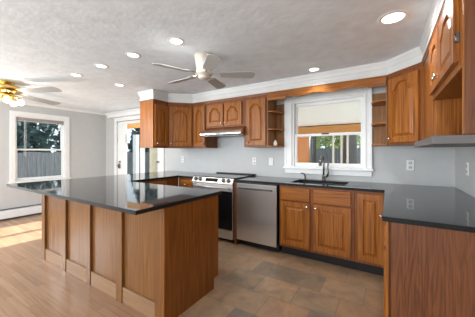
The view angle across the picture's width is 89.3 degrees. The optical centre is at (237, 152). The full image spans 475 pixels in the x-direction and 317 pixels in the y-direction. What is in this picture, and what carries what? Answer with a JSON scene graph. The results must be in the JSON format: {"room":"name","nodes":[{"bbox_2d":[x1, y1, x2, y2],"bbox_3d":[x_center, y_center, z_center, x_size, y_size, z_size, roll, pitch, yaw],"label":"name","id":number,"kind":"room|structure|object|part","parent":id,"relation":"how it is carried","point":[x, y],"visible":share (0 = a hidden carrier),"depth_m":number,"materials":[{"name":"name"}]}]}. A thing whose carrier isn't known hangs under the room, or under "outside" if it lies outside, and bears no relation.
{"room":"kitchen","nodes":[
{"label":"kitchen","id":0,"kind":"room"},
{"bbox_2d":[0,102,105,209],"bbox_3d":[-5.211,0.140,3.548,0.140,2.305,6.500,0,0,32],"label":"wall","id":1,"kind":"structure","parent":0,"point":[87,130],"depth_m":5.60,"materials":[{"name":"paint"}]},
{"bbox_2d":[0,204,41,220],"bbox_3d":[-4.741,1.188,4.098,0.070,0.209,4.930,0,0,32],"label":"baseboard heater","id":2,"kind":"object","parent":1,"relation":"attached to","point":[24,211],"visible":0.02,"depth_m":4.75,"materials":[{"name":"metal"}]},
{"bbox_2d":[8,110,70,183],"bbox_3d":[-4.190,-0.072,5.133,0.190,1.490,1.070,0,0,32],"label":"window","id":3,"kind":"structure","parent":1,"relation":"in","point":[64,129],"depth_m":5.12,"materials":[{"name":"white paint"}]},
{"bbox_3d":[-4.239,-0.375,5.163,0.035,0.665,0.830,0,0,32],"label":"sash","id":4,"kind":"part","parent":3,"relation":"part of","materials":[{"name":"white paint"}]},
{"bbox_3d":[-4.139,0.588,5.101,0.070,0.030,1.070,0,0,32],"label":"sill","id":5,"kind":"part","parent":3,"relation":"part of","materials":[{"name":"white paint"}]},
{"bbox_3d":[-4.205,0.241,5.142,0.035,0.638,0.830,0,0,32],"label":"sash","id":6,"kind":"part","parent":3,"relation":"part of","materials":[{"name":"white paint"}]},
{"bbox_2d":[16,117,63,145],"bbox_3d":[-4.166,-0.307,5.118,0.046,0.790,0.810,0,0,32],"label":"window blind","id":7,"kind":"object","parent":3,"relation":"attached to","point":[17,118],"visible":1,"depth_m":5.04,"materials":[{"name":"white plastic"}]},
{"bbox_2d":[0,99,139,114],"bbox_3d":[-4.029,-0.988,2.808,2.650,0.050,6.500,0,0,32],"label":"trim","id":8,"kind":"structure","parent":1,"relation":"attached to","point":[1,100],"depth_m":5.54,"materials":[{"name":"white paint"}]},
{"bbox_2d":[0,214,146,316],"bbox_3d":[-2.249,1.323,1.694,6.850,0.060,6.500,0,0,32],"label":"floor","id":9,"kind":"structure","parent":0,"point":[31,285],"depth_m":2.32,"materials":[{"name":"brown wood"}]},
{"bbox_2d":[42,195,217,316],"bbox_3d":[-1.289,0.851,2.640,2.183,0.883,0.667,0,0,32],"label":"base cabinet","id":10,"kind":"object","parent":9,"relation":"on","point":[161,262],"visible":0.77,"depth_m":2.08,"materials":[{"name":"brown wood"}]},
{"bbox_3d":[-2.120,1.225,2.785,0.450,0.135,0.018,0,0,32],"label":"board","id":11,"kind":"part","parent":10,"relation":"part of","materials":[{"name":"brown wood"}]},
{"bbox_3d":[-1.673,1.225,2.506,0.435,0.135,0.018,0,0,32],"label":"board","id":12,"kind":"part","parent":10,"relation":"part of","materials":[{"name":"brown wood"}]},
{"bbox_3d":[-1.241,1.225,2.235,0.435,0.135,0.018,0,0,32],"label":"board","id":13,"kind":"part","parent":10,"relation":"part of","materials":[{"name":"brown wood"}]},
{"bbox_2d":[6,171,221,214],"bbox_3d":[-1.044,0.393,3.286,2.482,0.029,2.519,0,0,32],"label":"countertop","id":14,"kind":"structure","parent":10,"relation":"on","point":[125,193],"depth_m":2.33,"materials":[{"name":"black stone"}]},
{"bbox_3d":[-0.804,1.225,1.962,0.425,0.135,0.018,0,0,32],"label":"board","id":15,"kind":"part","parent":10,"relation":"part of","materials":[{"name":"brown wood"}]},
{"bbox_3d":[-0.372,0.851,2.065,0.018,0.883,0.667,0,0,32],"label":"panel","id":16,"kind":"part","parent":10,"relation":"part of","materials":[{"name":"brown wood"}]},
{"bbox_2d":[141,177,177,185],"bbox_3d":[-1.482,0.851,3.735,0.674,0.883,0.975,0,0,32],"label":"base cabinet","id":17,"kind":"object","parent":9,"relation":"on","point":[169,181],"visible":0.03,"depth_m":3.76,"materials":[{"name":"brown wood"}]},
{"bbox_3d":[-1.197,0.510,3.636,0.020,0.135,0.330,0,0,32],"label":"drawer","id":18,"kind":"part","parent":17,"relation":"part of","materials":[{"name":"brown wood"}]},
{"bbox_2d":[0,0,432,112],"bbox_3d":[-2.249,-1.073,1.694,7.130,0.120,6.780,0,0,32],"label":"ceiling","id":19,"kind":"structure","parent":0,"point":[42,42],"depth_m":2.16,"materials":[{"name":"paint"}]},
{"bbox_2d":[0,80,61,106],"bbox_3d":[-3.321,-0.850,3.443,1.332,0.325,1.371,0,0,-39],"label":"ceiling fan","id":20,"kind":"object","parent":19,"relation":"hanging from","point":[8,89],"visible":1,"depth_m":3.41,"materials":[{"name":"gold metal"}]},
{"bbox_3d":[-3.211,-0.732,3.347,0.084,0.089,0.084,0,0,32],"label":"bulb","id":21,"kind":"part","parent":20,"relation":"part of","materials":[{"name":"white glass"}]},
{"bbox_3d":[-3.367,-0.732,3.619,0.084,0.089,0.084,0,0,32],"label":"bulb","id":22,"kind":"part","parent":20,"relation":"part of","materials":[{"name":"white glass"}]},
{"bbox_3d":[-3.190,-0.732,3.540,0.084,0.089,0.084,0,0,32],"label":"bulb","id":23,"kind":"part","parent":20,"relation":"part of","materials":[{"name":"white glass"}]},
{"bbox_3d":[-2.762,-0.870,3.357,0.640,0.007,0.160,0,-12,10],"label":"blade","id":24,"kind":"part","parent":20,"relation":"part of","materials":[{"name":"white wood"}]},
{"bbox_3d":[-3.272,-0.870,4.035,0.160,0.007,0.640,-12,-1,6],"label":"blade","id":25,"kind":"part","parent":20,"relation":"part of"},
{"bbox_2d":[69,73,82,76],"bbox_3d":[-2.103,-1.009,3.133,0.152,0.006,0.152,0,0,32],"label":"recessed light","id":26,"kind":"object","parent":19,"relation":"in","point":[71,74],"visible":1,"depth_m":3.12,"materials":[{"name":"white paint"}]},
{"bbox_2d":[94,63,107,67],"bbox_3d":[-1.591,-1.009,2.810,0.152,0.006,0.152,0,0,32],"label":"recessed light","id":27,"kind":"object","parent":19,"relation":"in","point":[97,64],"visible":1,"depth_m":2.79,"materials":[{"name":"white paint"}]},
{"bbox_2d":[125,52,140,57],"bbox_3d":[-1.081,-1.009,2.494,0.152,0.006,0.152,0,0,32],"label":"recessed light","id":28,"kind":"object","parent":19,"relation":"in","point":[129,54],"visible":1,"depth_m":2.48,"materials":[{"name":"white paint"}]},
{"bbox_2d":[167,37,184,44],"bbox_3d":[-0.557,-1.009,2.182,0.152,0.006,0.152,0,0,32],"label":"recessed light","id":29,"kind":"object","parent":19,"relation":"in","point":[173,40],"visible":1,"depth_m":2.17,"materials":[{"name":"white paint"}]},
{"bbox_2d":[152,51,254,88],"bbox_3d":[-0.374,-0.885,2.531,0.988,0.255,1.014,0,0,32],"label":"ceiling fan","id":30,"kind":"object","parent":19,"relation":"hanging from","point":[206,62],"visible":1,"depth_m":2.45,"materials":[{"name":"white plastic"}]},
{"bbox_3d":[-0.630,-0.809,2.297,0.360,0.007,0.130,0,12,-37],"label":"blade","id":31,"kind":"part","parent":30,"relation":"part of","materials":[{"name":"white wood"}]},
{"bbox_3d":[-0.633,-0.809,2.709,0.360,0.007,0.130,0,12,35],"label":"blade","id":32,"kind":"part","parent":30,"relation":"part of","materials":[{"name":"white"}]},
{"bbox_3d":[-0.237,-0.809,2.174,0.130,0.007,0.360,13,-4,-18],"label":"blade","id":33,"kind":"part","parent":30,"relation":"part of","materials":[{"name":"white"}]},
{"bbox_3d":[-0.243,-0.809,2.840,0.130,0.007,0.360,-13,-4,17],"label":"blade","id":34,"kind":"part","parent":30,"relation":"part of","materials":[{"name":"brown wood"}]},
{"bbox_3d":[0.002,-0.809,2.509,0.360,0.007,0.130,0,-12,-1],"label":"blade","id":35,"kind":"part","parent":30,"relation":"part of","materials":[{"name":"grey"}]},
{"bbox_2d":[308,67,320,71],"bbox_3d":[0.931,-1.009,2.923,0.152,0.006,0.152,0,0,32],"label":"recessed light","id":36,"kind":"object","parent":19,"relation":"in","point":[312,69],"visible":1,"depth_m":2.92,"materials":[{"name":"white paint"}]},
{"bbox_2d":[377,9,409,24],"bbox_3d":[1.166,-1.009,1.803,0.210,0.006,0.210,0,0,32],"label":"recessed light","id":37,"kind":"object","parent":19,"relation":"in","point":[395,16],"visible":1,"depth_m":1.79,"materials":[{"name":"white paint"}]},
{"bbox_2d":[106,79,454,186],"bbox_3d":[-0.487,0.140,4.508,7.130,2.305,0.140,0,0,32],"label":"wall","id":38,"kind":"structure","parent":0,"point":[433,166],"depth_m":3.69,"materials":[{"name":"paint"}]},
{"bbox_2d":[107,110,139,118],"bbox_3d":[-2.259,-0.910,5.484,2.410,0.085,0.085,0,0,32],"label":"trim","id":39,"kind":"structure","parent":38,"relation":"attached to","point":[131,113],"depth_m":5.71,"materials":[{"name":"white paint"}]},
{"bbox_2d":[114,115,163,174],"bbox_3d":[-2.309,0.217,5.574,1.810,2.150,0.115,0,0,32],"label":"door","id":40,"kind":"structure","parent":38,"relation":"in","point":[122,126],"depth_m":5.87,"materials":[{"name":"white paint"}]},
{"bbox_2d":[140,101,167,147],"bbox_3d":[-1.392,-0.469,4.066,0.384,0.778,0.304,0,0,32],"label":"upper cabinet","id":41,"kind":"object","parent":38,"relation":"attached to","point":[153,115],"visible":1,"depth_m":3.96,"materials":[{"name":"brown wood"}]},
{"bbox_3d":[-1.495,-0.469,3.955,0.328,0.778,0.006,0,0,32],"label":"panel","id":42,"kind":"part","parent":41,"relation":"part of","materials":[{"name":"brown wood"}]},
{"bbox_3d":[-1.262,-0.446,3.993,0.022,0.673,0.265,0,0,32],"label":"door","id":43,"kind":"part","parent":41,"relation":"part of","materials":[{"name":"brown wood"}]},
{"bbox_2d":[168,104,192,148],"bbox_3d":[-1.041,-0.469,4.396,0.630,0.778,0.630,0,0,32],"label":"upper cabinet","id":44,"kind":"object","parent":38,"relation":"attached to","point":[180,117],"visible":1,"depth_m":4.15,"materials":[{"name":"brown wood"}]},
{"bbox_2d":[193,104,217,147],"bbox_3d":[-0.583,-0.469,4.257,0.287,0.778,0.381,0,0,32],"label":"upper cabinet","id":45,"kind":"object","parent":38,"relation":"attached to","point":[199,111],"visible":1,"depth_m":4.13,"materials":[{"name":"brown wood"}]},
{"bbox_3d":[-0.655,-0.446,4.126,0.245,0.673,0.022,0,0,32],"label":"door","id":46,"kind":"part","parent":45,"relation":"part of","materials":[{"name":"brown wood"}]},
{"bbox_2d":[200,126,245,137],"bbox_3d":[-0.159,-0.334,3.929,0.775,0.144,0.485,0,0,32],"label":"range hood","id":47,"kind":"object","parent":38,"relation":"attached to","point":[236,131],"visible":0.87,"depth_m":3.74,"materials":[{"name":"metal"}]},
{"bbox_2d":[206,98,243,127],"bbox_3d":[-0.143,-0.632,3.981,0.745,0.450,0.381,0,0,32],"label":"upper cabinet","id":48,"kind":"object","parent":38,"relation":"attached to","point":[230,113],"visible":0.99,"depth_m":3.82,"materials":[{"name":"brown wood"}]},
{"bbox_3d":[-0.368,-0.608,3.947,0.322,0.350,0.022,0,0,32],"label":"door","id":49,"kind":"part","parent":48,"relation":"part of","materials":[{"name":"brown wood"}]},
{"bbox_3d":[-0.073,-0.608,3.762,0.322,0.350,0.022,0,0,32],"label":"door","id":50,"kind":"part","parent":48,"relation":"part of","materials":[{"name":"brown wood"}]},
{"bbox_2d":[252,158,256,164],"bbox_3d":[0.278,0.142,3.939,0.075,0.120,0.010,0,0,32],"label":"wall outlet","id":51,"kind":"object","parent":38,"relation":"attached to","point":[254,160],"visible":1,"depth_m":3.94,"materials":[{"name":"white plastic"}]},
{"bbox_2d":[244,95,266,147],"bbox_3d":[0.336,-0.469,3.681,0.381,0.778,0.381,0,0,32],"label":"upper cabinet","id":52,"kind":"object","parent":38,"relation":"attached to","point":[255,108],"visible":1,"depth_m":3.54,"materials":[{"name":"brown wood"}]},
{"bbox_2d":[267,100,283,146],"bbox_3d":[0.572,-0.469,3.565,0.142,0.778,0.327,0,0,32],"label":"open shelf","id":53,"kind":"object","parent":38,"relation":"attached to","point":[275,113],"visible":1,"depth_m":3.63,"materials":[{"name":"brown wood"}]},
{"bbox_3d":[0.515,-0.477,3.596,0.012,0.760,0.318,0,0,32],"label":"panel","id":54,"kind":"part","parent":53,"relation":"part of","materials":[{"name":"brown wood"}]},
{"bbox_3d":[0.573,-0.589,3.567,0.142,0.018,0.324,0,0,32],"label":"shelf","id":55,"kind":"part","parent":53,"relation":"part of","materials":[{"name":"brown wood"}]},
{"bbox_3d":[0.657,-0.417,3.700,0.142,0.640,0.009,0,0,32],"label":"panel","id":56,"kind":"part","parent":53,"relation":"part of","materials":[{"name":"brown wood"}]},
{"bbox_2d":[138,0,444,102],"bbox_3d":[0.279,-0.936,3.058,1.629,0.152,4.599,0,0,-42],"label":"trim","id":57,"kind":"structure","parent":38,"relation":"attached to","point":[414,56],"depth_m":3.03,"materials":[{"name":"paint"}]},
{"bbox_2d":[139,0,447,104],"bbox_3d":[0.289,-0.844,3.057,1.594,0.033,4.574,0,0,-42],"label":"trim","id":58,"kind":"structure","parent":38,"relation":"attached to","point":[445,2],"depth_m":2.69,"materials":[{"name":"white wood"}]},
{"bbox_2d":[283,87,373,176],"bbox_3d":[1.240,-0.275,3.394,1.190,1.165,0.195,0,0,32],"label":"window","id":59,"kind":"structure","parent":38,"relation":"in","point":[291,103],"depth_m":3.33,"materials":[{"name":"white paint"}]},
{"bbox_3d":[1.211,0.223,3.347,1.190,0.030,0.085,0,0,32],"label":"sill","id":60,"kind":"part","parent":59,"relation":"part of","materials":[{"name":"white paint"}]},
{"bbox_3d":[1.265,-0.273,3.410,0.965,0.960,0.140,0,0,32],"label":"frame","id":61,"kind":"part","parent":59,"relation":"part of","materials":[{"name":"white paint"}]},
{"bbox_3d":[1.279,-0.485,3.428,0.920,0.495,0.035,0,0,32],"label":"sash","id":62,"kind":"part","parent":59,"relation":"part of","materials":[{"name":"white paint"}]},
{"bbox_3d":[1.258,-0.038,3.394,0.920,0.468,0.035,0,0,32],"label":"sash","id":63,"kind":"part","parent":59,"relation":"part of","materials":[{"name":"white paint"}]},
{"bbox_2d":[371,78,386,145],"bbox_3d":[1.688,-0.469,2.866,0.163,0.778,0.327,0,0,32],"label":"open shelf","id":64,"kind":"object","parent":38,"relation":"attached to","point":[379,101],"visible":1,"depth_m":2.99,"materials":[{"name":"brown wood"}]},
{"bbox_2d":[267,76,385,100],"bbox_3d":[1.044,-0.800,3.067,1.445,0.114,0.020,0,0,32],"label":"window valance","id":65,"kind":"object","parent":64,"relation":"attached to","point":[380,81],"visible":1,"depth_m":2.99,"materials":[{"name":"brown wood"}]},
{"bbox_3d":[1.689,-0.589,2.868,0.163,0.018,0.324,0,0,32],"label":"shelf","id":66,"kind":"part","parent":64,"relation":"part of","materials":[{"name":"brown wood"}]},
{"bbox_3d":[1.689,-0.334,2.868,0.163,0.018,0.324,0,0,32],"label":"shelf","id":67,"kind":"part","parent":64,"relation":"part of","materials":[{"name":"brown wood"}]},
{"bbox_3d":[1.689,-0.088,2.868,0.163,0.018,0.324,0,0,32],"label":"shelf","id":68,"kind":"part","parent":64,"relation":"part of","materials":[{"name":"brown wood"}]},
{"bbox_3d":[1.772,-0.417,3.001,0.163,0.640,0.009,0,0,32],"label":"panel","id":69,"kind":"part","parent":64,"relation":"part of","materials":[{"name":"brown wood"}]},
{"bbox_3d":[1.750,-0.477,2.823,0.012,0.760,0.318,0,0,32],"label":"panel","id":70,"kind":"part","parent":64,"relation":"part of","materials":[{"name":"brown wood"}]},
{"bbox_2d":[387,65,423,145],"bbox_3d":[1.944,-0.469,2.533,0.626,0.778,0.620,0,0,32],"label":"upper cabinet","id":71,"kind":"object","parent":38,"relation":"attached to","point":[405,89],"visible":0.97,"depth_m":2.43,"materials":[{"name":"brown wood"}]},
{"bbox_2d":[406,160,413,169],"bbox_3d":[2.038,0.150,2.837,0.075,0.120,0.010,0,0,32],"label":"wall outlet","id":72,"kind":"object","parent":38,"relation":"attached to","point":[409,163],"visible":1,"depth_m":2.84,"materials":[{"name":"white plastic"}]},
{"bbox_2d":[178,238,383,316],"bbox_3d":[0.237,1.323,2.621,3.620,0.060,2.290,0,0,32],"label":"floor tile","id":73,"kind":"structure","parent":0,"point":[251,281],"depth_m":2.29,"materials":[{"name":"tile"}]},
{"bbox_2d":[179,177,192,187],"bbox_3d":[-0.685,0.851,4.149,0.325,0.883,0.671,0,0,32],"label":"base cabinet","id":74,"kind":"object","parent":73,"relation":"on","point":[183,182],"visible":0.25,"depth_m":3.89,"materials":[{"name":"brown wood"}]},
{"bbox_2d":[192,172,254,241],"bbox_3d":[-0.227,0.820,3.834,0.778,0.945,0.709,0,0,32],"label":"range","id":75,"kind":"object","parent":73,"relation":"on","point":[219,181],"visible":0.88,"depth_m":3.48,"materials":[{"name":"silver metal"}]},
{"bbox_3d":[-0.403,0.507,3.560,0.642,0.024,0.057,0,0,32],"label":"oven handle","id":76,"kind":"part","parent":75,"relation":"part of","materials":[{"name":"metal"}]},
{"bbox_3d":[-0.382,0.416,3.595,0.762,0.083,0.055,0,0,32],"label":"control panel","id":77,"kind":"part","parent":75,"relation":"part of","materials":[{"name":"metal"}]},
{"bbox_3d":[-0.378,0.786,3.601,0.754,0.643,0.039,0,0,32],"label":"oven door","id":78,"kind":"part","parent":75,"relation":"part of","materials":[{"name":"glass"}]},
{"bbox_2d":[194,173,254,178],"bbox_3d":[-0.204,0.370,3.871,0.778,0.011,0.622,0,0,32],"label":"cooktop","id":79,"kind":"object","parent":75,"relation":"in","point":[213,175],"depth_m":3.81,"materials":[{"name":"black glass"}]},
{"bbox_3d":[-0.378,1.177,3.601,0.754,0.120,0.039,0,0,32],"label":"drawer","id":80,"kind":"part","parent":75,"relation":"part of","materials":[{"name":"metal"}]},
{"bbox_2d":[234,182,281,251],"bbox_3d":[0.378,0.855,3.468,0.644,0.876,0.664,0,0,32],"label":"dishwasher","id":81,"kind":"object","parent":73,"relation":"on","point":[256,205],"visible":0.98,"depth_m":3.20,"materials":[{"name":"silver metal"}]},
{"bbox_3d":[0.134,0.855,3.647,0.040,0.876,0.620,0,0,32],"label":"panel","id":82,"kind":"part","parent":81,"relation":"part of","materials":[{"name":"grey metal"}]},
{"bbox_3d":[0.229,0.486,3.191,0.512,0.022,0.036,0,0,32],"label":"handle","id":83,"kind":"part","parent":81,"relation":"part of","materials":[{"name":"metal"}]},
{"bbox_2d":[280,182,354,268],"bbox_3d":[1.047,0.851,3.065,0.858,0.883,0.671,0,0,32],"label":"base cabinet","id":84,"kind":"object","parent":73,"relation":"on","point":[318,224],"visible":0.96,"depth_m":2.79,"materials":[{"name":"brown wood"}]},
{"bbox_3d":[0.700,0.511,2.937,0.360,0.153,0.020,0,0,32],"label":"drawer","id":85,"kind":"part","parent":84,"relation":"part of","materials":[{"name":"brown wood"}]},
{"bbox_3d":[0.700,0.875,2.936,0.360,0.535,0.022,0,0,32],"label":"door","id":86,"kind":"part","parent":84,"relation":"part of","materials":[{"name":"brown wood"}]},
{"bbox_3d":[1.060,0.875,2.711,0.396,0.535,0.022,0,0,32],"label":"door","id":87,"kind":"part","parent":84,"relation":"part of","materials":[{"name":"brown wood"}]},
{"bbox_3d":[1.060,0.511,2.711,0.396,0.153,0.020,0,0,32],"label":"drawer","id":88,"kind":"part","parent":84,"relation":"part of","materials":[{"name":"brown wood"}]},
{"bbox_2d":[355,191,383,275],"bbox_3d":[1.543,0.851,2.754,0.307,0.883,0.671,0,0,32],"label":"base cabinet","id":89,"kind":"object","parent":73,"relation":"on","point":[369,225],"visible":0.94,"depth_m":2.51,"materials":[{"name":"brown wood"}]},
{"bbox_2d":[384,221,474,316],"bbox_3d":[1.460,0.851,1.771,0.640,0.883,1.182,0,0,32],"label":"base cabinet","id":90,"kind":"object","parent":73,"relation":"on","point":[429,271],"visible":0.75,"depth_m":1.33,"materials":[{"name":"brown wood"}]},
{"bbox_2d":[234,176,474,232],"bbox_3d":[0.853,0.393,2.509,2.454,0.029,1.824,0,0,32],"label":"countertop","id":91,"kind":"structure","parent":90,"relation":"on","point":[449,208],"depth_m":1.90,"materials":[{"name":"black stone"}]},
{"bbox_2d":[298,182,344,185],"bbox_3d":[1.048,0.505,3.068,0.636,0.181,0.386,0,0,32],"label":"sink","id":92,"kind":"object","parent":91,"relation":"in","point":[298,182],"visible":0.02,"depth_m":3.24,"materials":[{"name":"metal"}]},
{"bbox_2d":[318,155,328,179],"bbox_3d":[1.137,0.203,3.236,0.188,0.350,0.100,0,0,-31],"label":"faucet","id":93,"kind":"object","parent":91,"relation":"on","point":[321,156],"visible":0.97,"depth_m":3.25,"materials":[{"name":"metal"}]},
{"bbox_3d":[1.137,0.173,3.233,0.026,0.290,0.152,0,0,37],"label":"spout","id":94,"kind":"part","parent":93,"relation":"part of","materials":[{"name":"metal"}]},
{"bbox_3d":[1.211,0.240,3.259,0.063,0.207,0.029,0,0,44],"label":"lever","id":95,"kind":"part","parent":93,"relation":"part of","materials":[{"name":"metal"}]},
{"bbox_3d":[1.011,0.510,1.635,0.020,0.135,0.370,0,0,32],"label":"drawer","id":96,"kind":"part","parent":90,"relation":"part of","materials":[{"name":"brown wood"}]},
{"bbox_3d":[1.010,0.873,1.635,0.022,0.540,0.370,0,0,32],"label":"door","id":97,"kind":"part","parent":90,"relation":"part of","materials":[{"name":"brown wood"}]},
{"bbox_2d":[309,136,316,162],"bbox_3d":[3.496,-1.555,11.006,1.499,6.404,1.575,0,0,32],"label":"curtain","id":98,"kind":"object","parent":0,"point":[312,159],"visible":0.02,"depth_m":10.92,"materials":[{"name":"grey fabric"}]},
{"bbox_2d":[343,135,357,163],"bbox_3d":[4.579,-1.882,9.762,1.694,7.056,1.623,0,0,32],"label":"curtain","id":99,"kind":"object","parent":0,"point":[353,157],"visible":0.02,"depth_m":9.53,"materials":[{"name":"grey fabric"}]},
{"bbox_2d":[455,147,474,196],"bbox_3d":[0.713,0.140,-0.161,0.140,2.305,6.500,0,0,32],"label":"wall","id":100,"kind":"structure","parent":0,"point":[465,183],"depth_m":2.28,"materials":[{"name":"paint"}]},
{"bbox_2d":[424,53,431,138],"bbox_3d":[1.765,-0.469,1.968,0.332,0.778,0.522,0,0,32],"label":"upper cabinet","id":101,"kind":"object","parent":100,"relation":"attached to","point":[427,99],"visible":0.09,"depth_m":2.06,"materials":[{"name":"brown wood"}]},
{"bbox_2d":[414,0,474,146],"bbox_3d":[1.345,-0.449,1.402,0.442,0.818,0.916,0,0,32],"label":"upper cabinet","id":102,"kind":"object","parent":100,"relation":"attached to","point":[452,47],"visible":1,"depth_m":1.22,"materials":[{"name":"brown wood"}]},
{"bbox_3d":[1.356,-0.609,1.651,0.022,0.358,0.382,0,0,32],"label":"door","id":103,"kind":"part","parent":102,"relation":"part of","materials":[{"name":"brown wood"}]},
{"bbox_2d":[414,134,474,146],"bbox_3d":[1.345,-0.059,1.402,0.442,0.040,0.916,0,0,32],"label":"shelf","id":104,"kind":"object","parent":102,"relation":"attached to","point":[438,140],"depth_m":1.12,"materials":[{"name":"white metal"}]},
{"bbox_3d":[1.143,-0.609,1.310,0.022,0.358,0.398,0,0,32],"label":"door","id":105,"kind":"part","parent":102,"relation":"part of","materials":[{"name":"brown wood"}]},
{"bbox_3d":[1.152,-0.470,0.986,0.328,0.774,0.006,0,0,32],"label":"panel","id":106,"kind":"part","parent":102,"relation":"part of","materials":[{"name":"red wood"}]},
{"bbox_2d":[466,162,468,175],"bbox_3d":[2.109,0.150,2.210,0.010,0.120,0.075,0,0,32],"label":"wall outlet","id":107,"kind":"object","parent":100,"relation":"attached to","point":[467,163],"visible":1,"depth_m":2.19,"materials":[{"name":"white plastic"}]},
{"label":"outside","id":108,"kind":"structure","parent":0,"visible":0},
{"bbox_2d":[127,123,139,128],"bbox_3d":[-2.357,-0.782,6.552,3.450,0.150,0.120,0,0,32],"label":"beam","id":109,"kind":"structure","parent":108,"point":[133,125],"depth_m":6.86,"materials":[{"name":"brown wood"}]},
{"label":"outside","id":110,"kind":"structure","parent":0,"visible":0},
{"bbox_3d":[-0.524,1.692,13.297,65.000,0.100,65.000,0,0,32],"label":"ground","id":111,"kind":"structure","parent":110,"visible":0},
{"bbox_2d":[17,121,38,152],"bbox_3d":[-11.019,-1.690,11.077,3.540,6.664,3.449,0,0,32],"label":"tree","id":112,"kind":"object","parent":111,"relation":"on","point":[29,142],"visible":0.09,"depth_m":11.38,"materials":[{"name":"green plant"}]},
{"bbox_2d":[19,122,58,152],"bbox_3d":[-14.222,-2.818,16.090,4.748,8.920,4.836,0,0,32],"label":"tree","id":113,"kind":"object","parent":111,"relation":"on","point":[43,138],"visible":0.08,"depth_m":16.03,"materials":[{"name":"green plant"}]},
{"bbox_2d":[54,128,60,151],"bbox_3d":[-9.211,-1.156,14.284,3.285,5.597,3.258,0,0,32],"label":"tree","id":114,"kind":"object","parent":111,"relation":"on","point":[57,144],"visible":0.02,"depth_m":13.45,"materials":[{"name":"green plant"}]},
{"bbox_2d":[17,152,149,177],"bbox_3d":[-7.111,0.808,9.899,0.160,1.670,16.350,0,0,32],"label":"fence","id":115,"kind":"object","parent":111,"relation":"on","point":[29,164],"visible":0.16,"depth_m":9.22,"materials":[{"name":"grey wood"}]},
{"bbox_2d":[133,135,138,173],"bbox_3d":[-4.071,0.468,9.648,0.200,2.350,0.150,0,0,32],"label":"post","id":116,"kind":"object","parent":111,"relation":"on","point":[135,137],"visible":0.56,"depth_m":9.59,"materials":[{"name":"white plastic"}]},
{"bbox_2d":[127,128,149,152],"bbox_3d":[-5.950,-1.716,17.171,3.948,6.718,3.876,0,0,-33],"label":"tree","id":117,"kind":"object","parent":111,"relation":"on","point":[137,132],"visible":0.05,"depth_m":16.21,"materials":[{"name":"green plant"}]},
{"bbox_2d":[150,148,157,171],"bbox_3d":[-3.131,0.468,9.650,1.150,2.350,0.050,0,0,32],"label":"privacy screen","id":118,"kind":"object","parent":111,"relation":"on","point":[153,151],"visible":0.04,"depth_m":9.80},
{"bbox_2d":[309,148,360,163],"bbox_3d":[3.965,0.708,12.941,15.086,1.870,0.160,0,0,32],"label":"fence","id":119,"kind":"object","parent":111,"relation":"on","point":[327,153],"visible":0.02,"depth_m":12.37,"materials":[{"name":"grey wood"}]},
{"bbox_2d":[316,135,360,159],"bbox_3d":[6.535,-1.149,15.345,4.071,5.583,4.225,0,0,-44],"label":"tree","id":120,"kind":"object","parent":111,"relation":"on","point":[326,141],"visible":0.11,"depth_m":14.71,"materials":[{"name":"green plant"}]},
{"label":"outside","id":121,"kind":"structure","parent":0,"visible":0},
{"bbox_3d":[0.504,1.422,5.515,9.400,0.140,2.600,0,0,32],"label":"porch deck","id":122,"kind":"object","parent":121,"visible":0},
{"bbox_2d":[297,137,308,162],"bbox_3d":[1.659,0.443,6.060,0.260,1.820,0.150,0,0,32],"label":"porch post","id":123,"kind":"object","parent":122,"relation":"on","point":[302,142],"visible":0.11,"depth_m":5.99,"materials":[{"name":"brown wood"}]},
{"bbox_2d":[298,124,360,133],"bbox_3d":[2.812,-0.550,5.339,5.300,0.165,0.150,0,0,32],"label":"beam","id":124,"kind":"structure","parent":123,"relation":"on","point":[351,127],"depth_m":5.64,"materials":[{"name":"brown wood"}]},
{"bbox_2d":[332,136,333,162],"bbox_3d":[2.261,0.443,5.684,0.036,1.820,0.050,0,0,32],"label":"stud","id":125,"kind":"object","parent":122,"relation":"on","point":[332,136],"visible":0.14,"depth_m":5.66,"materials":[{"name":"beige wood"}]},
{"bbox_2d":[340,132,341,162],"bbox_3d":[2.413,0.443,5.588,0.036,1.820,0.050,0,0,32],"label":"stud","id":126,"kind":"object","parent":122,"relation":"on","point":[340,132],"visible":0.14,"depth_m":5.58,"materials":[{"name":"beige wood"}]},
{"bbox_2d":[347,135,348,163],"bbox_3d":[2.523,0.443,5.519,0.036,1.820,0.050,0,0,32],"label":"stud","id":127,"kind":"object","parent":122,"relation":"on","point":[347,135],"visible":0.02,"depth_m":5.51,"materials":[{"name":"beige wood"}]},
{"bbox_3d":[2.281,-0.810,4.491,5.500,0.255,2.750,0,0,32],"label":"porch roof","id":128,"kind":"structure","parent":0,"visible":0},
{"bbox_2d":[298,101,360,126],"bbox_3d":[2.241,-0.752,4.427,5.300,0.230,2.600,0,0,32],"label":"ceiling","id":129,"kind":"structure","parent":128,"relation":"attached to","point":[347,113],"depth_m":4.69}
]}

